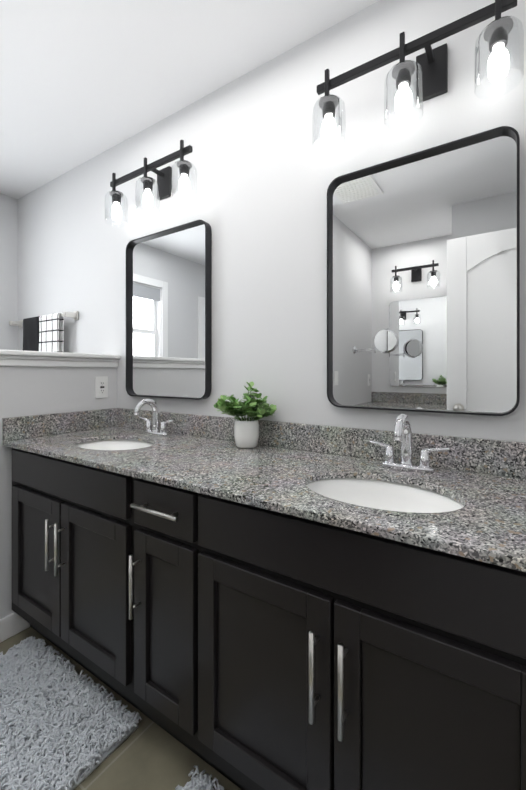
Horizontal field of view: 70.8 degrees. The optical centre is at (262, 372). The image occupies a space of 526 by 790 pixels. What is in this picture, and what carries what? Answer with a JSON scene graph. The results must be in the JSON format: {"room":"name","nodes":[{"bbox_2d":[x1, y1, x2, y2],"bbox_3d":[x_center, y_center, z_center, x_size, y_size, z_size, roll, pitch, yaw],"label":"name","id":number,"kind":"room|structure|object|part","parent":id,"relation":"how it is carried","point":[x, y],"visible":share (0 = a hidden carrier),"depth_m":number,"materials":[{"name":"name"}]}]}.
{"room":"bathroom","nodes":[
{"label":"bathroom","id":0,"kind":"room"},
{"bbox_2d":[0,193,17,349],"bbox_3d":[-2.508,-0.060,1.789,0.100,2.451,2.350,0,0,33],"label":"wall","id":1,"kind":"structure","parent":0,"point":[8,265],"depth_m":2.69,"materials":[{"name":"white paint"}]},
{"bbox_2d":[0,366,116,618],"bbox_3d":[-1.132,0.557,1.720,0.115,1.215,0.950,0,0,33],"label":"wall","id":2,"kind":"structure","parent":0,"point":[29,390],"depth_m":1.70,"materials":[{"name":"white paint"}]},
{"bbox_2d":[0,612,29,642],"bbox_3d":[-1.209,1.116,1.488,0.013,0.098,0.503,0,0,33],"label":"baseboard","id":3,"kind":"structure","parent":2,"relation":"attached to","point":[12,624],"depth_m":1.62,"materials":[{"name":"white wood"}]},
{"bbox_2d":[0,355,118,367],"bbox_3d":[-1.138,-0.053,1.711,0.157,0.048,0.971,0,0,33],"label":"trim","id":4,"kind":"structure","parent":2,"relation":"attached to","point":[19,360],"depth_m":1.78,"materials":[{"name":"white wood"}]},
{"bbox_2d":[0,349,120,358],"bbox_3d":[-1.142,-0.088,1.705,0.185,0.022,0.985,0,0,33],"label":"cap","id":5,"kind":"object","parent":4,"relation":"on","point":[43,353],"visible":0.77,"depth_m":1.77,"materials":[{"name":"white wood"}]},
{"bbox_2d":[2,408,117,442],"bbox_3d":[-0.974,0.247,1.830,0.020,0.099,0.547,0,0,33],"label":"backsplash","id":6,"kind":"structure","parent":2,"relation":"attached to","point":[22,427],"depth_m":1.78,"materials":[{"name":"grey stone"}]},
{"bbox_2d":[95,376,107,397],"bbox_3d":[-0.872,0.079,2.001,0.008,0.116,0.072,0,0,33],"label":"outlet","id":7,"kind":"object","parent":2,"relation":"attached to","point":[101,386],"visible":1,"depth_m":2.00,"materials":[{"name":"white plastic"}]},
{"bbox_2d":[0,626,240,789],"bbox_3d":[-1.059,1.215,0.695,3.724,0.100,2.780,0,0,33],"label":"floor","id":8,"kind":"structure","parent":0,"point":[148,754],"depth_m":1.11,"materials":[{"name":"tile"}]},
{"bbox_2d":[0,636,141,789],"bbox_3d":[-0.838,1.145,1.196,0.723,0.039,0.530,0,0,33],"label":"rug","id":9,"kind":"object","parent":8,"relation":"on","point":[64,725],"visible":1,"depth_m":1.20,"materials":[{"name":"grey fabric"}]},
{"bbox_2d":[175,765,223,789],"bbox_3d":[0.007,1.145,0.719,0.737,0.039,0.384,0,0,33],"label":"rug","id":10,"kind":"object","parent":8,"relation":"on","point":[198,781],"visible":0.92,"depth_m":1.02,"materials":[{"name":"grey fabric"}]},
{"bbox_2d":[3,443,525,789],"bbox_3d":[-0.154,0.741,1.288,1.986,0.848,0.588,0,0,33],"label":"bathroom vanity","id":11,"kind":"object","parent":8,"relation":"on","point":[289,606],"depth_m":0.87,"materials":[{"name":"black wood"}]},
{"bbox_2d":[6,427,525,562],"bbox_3d":[-0.145,0.307,1.295,1.992,0.020,0.567,0,0,33],"label":"countertop","id":12,"kind":"structure","parent":11,"relation":"on","point":[492,521],"depth_m":1.04,"materials":[{"name":"grey stone"}]},
{"bbox_2d":[70,435,157,450],"bbox_3d":[-0.633,0.386,1.579,0.444,0.162,0.325,0,0,33],"label":"sink","id":13,"kind":"object","parent":12,"relation":"in","point":[104,442],"depth_m":1.72,"materials":[{"name":"white ceramic"}]},
{"bbox_2d":[130,399,177,438],"bbox_3d":[-0.542,0.209,1.738,0.242,0.175,0.153,0,0,33],"label":"faucet","id":14,"kind":"object","parent":12,"relation":"on","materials":[{"name":"silver metal"}]},
{"bbox_2d":[213,382,276,447],"bbox_3d":[-0.064,0.166,1.468,0.250,0.261,0.213,0,0,33],"label":"plant","id":15,"kind":"object","parent":12,"relation":"on","point":[246,432],"visible":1,"depth_m":1.44,"materials":[{"name":"green plant"}]},
{"bbox_3d":[-0.066,0.242,1.480,0.100,0.108,0.100,0,0,33],"label":"pot","id":16,"kind":"part","parent":15,"relation":"part of","materials":[{"name":"white ceramic"}]},
{"bbox_2d":[290,467,469,522],"bbox_3d":[0.295,0.386,0.946,0.444,0.162,0.325,0,0,33],"label":"sink","id":17,"kind":"object","parent":12,"relation":"in","point":[434,500],"depth_m":1.06,"materials":[{"name":"white ceramic"}]},
{"bbox_2d":[366,413,449,474],"bbox_3d":[0.418,0.209,1.105,0.242,0.175,0.153,0,0,33],"label":"faucet","id":18,"kind":"object","parent":12,"relation":"on","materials":[{"name":"silver metal"}]},
{"bbox_2d":[0,0,378,198],"bbox_3d":[-1.059,-1.336,0.695,3.724,0.100,2.780,0,0,33],"label":"ceiling","id":19,"kind":"structure","parent":0,"point":[82,81],"depth_m":1.52,"materials":[{"name":"white paint"}]},
{"bbox_2d":[18,0,525,441],"bbox_3d":[-0.321,-0.060,1.814,3.724,2.451,0.100,0,0,33],"label":"wall","id":20,"kind":"structure","parent":0,"point":[267,175],"depth_m":1.51,"materials":[{"name":"white paint"}]},
{"bbox_2d":[9,311,77,351],"bbox_3d":[-1.489,-0.148,2.473,0.770,0.467,0.084,0,0,33],"label":"towel rail","id":21,"kind":"object","parent":20,"relation":"attached to","point":[44,333],"visible":0.67,"depth_m":2.37,"materials":[{"name":"white fabric"}]},
{"bbox_2d":[23,316,39,350],"bbox_3d":[-1.544,-0.153,2.481,0.211,0.437,0.038,0,0,33],"label":"towel","id":22,"kind":"object","parent":21,"relation":"hanging from","point":[31,326],"depth_m":2.46,"materials":[{"name":"black fabric"}]},
{"bbox_2d":[105,140,196,224],"bbox_3d":[-0.542,-0.902,1.802,0.602,0.250,0.159,0,0,33],"label":"sconce","id":23,"kind":"object","parent":20,"relation":"attached to","point":[164,187],"visible":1,"depth_m":1.77,"materials":[{"name":"black metal"}]},
{"bbox_2d":[126,220,211,399],"bbox_3d":[-0.486,-0.288,1.839,0.576,0.824,0.036,0,0,33],"label":"mirror","id":24,"kind":"object","parent":20,"relation":"attached to","point":[168,313],"visible":1,"depth_m":1.82,"materials":[{"name":"grey mirror"}]},
{"bbox_2d":[312,0,523,151],"bbox_3d":[0.443,-0.902,1.152,0.602,0.250,0.159,0,0,33],"label":"sconce","id":25,"kind":"object","parent":20,"relation":"attached to","point":[430,64],"visible":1,"depth_m":1.12,"materials":[{"name":"black metal"}]},
{"bbox_2d":[327,126,519,415],"bbox_3d":[0.482,-0.288,1.200,0.576,0.824,0.036,0,0,33],"label":"mirror","id":26,"kind":"object","parent":20,"relation":"attached to","point":[423,280],"visible":0.98,"depth_m":1.17,"materials":[{"name":"grey mirror"}]},
{"bbox_2d":[118,408,525,478],"bbox_3d":[0.005,0.247,1.524,1.992,0.099,0.020,0,0,33],"label":"backsplash","id":27,"kind":"structure","parent":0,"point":[488,456],"depth_m":1.31,"materials":[{"name":"grey stone"}]}
]}

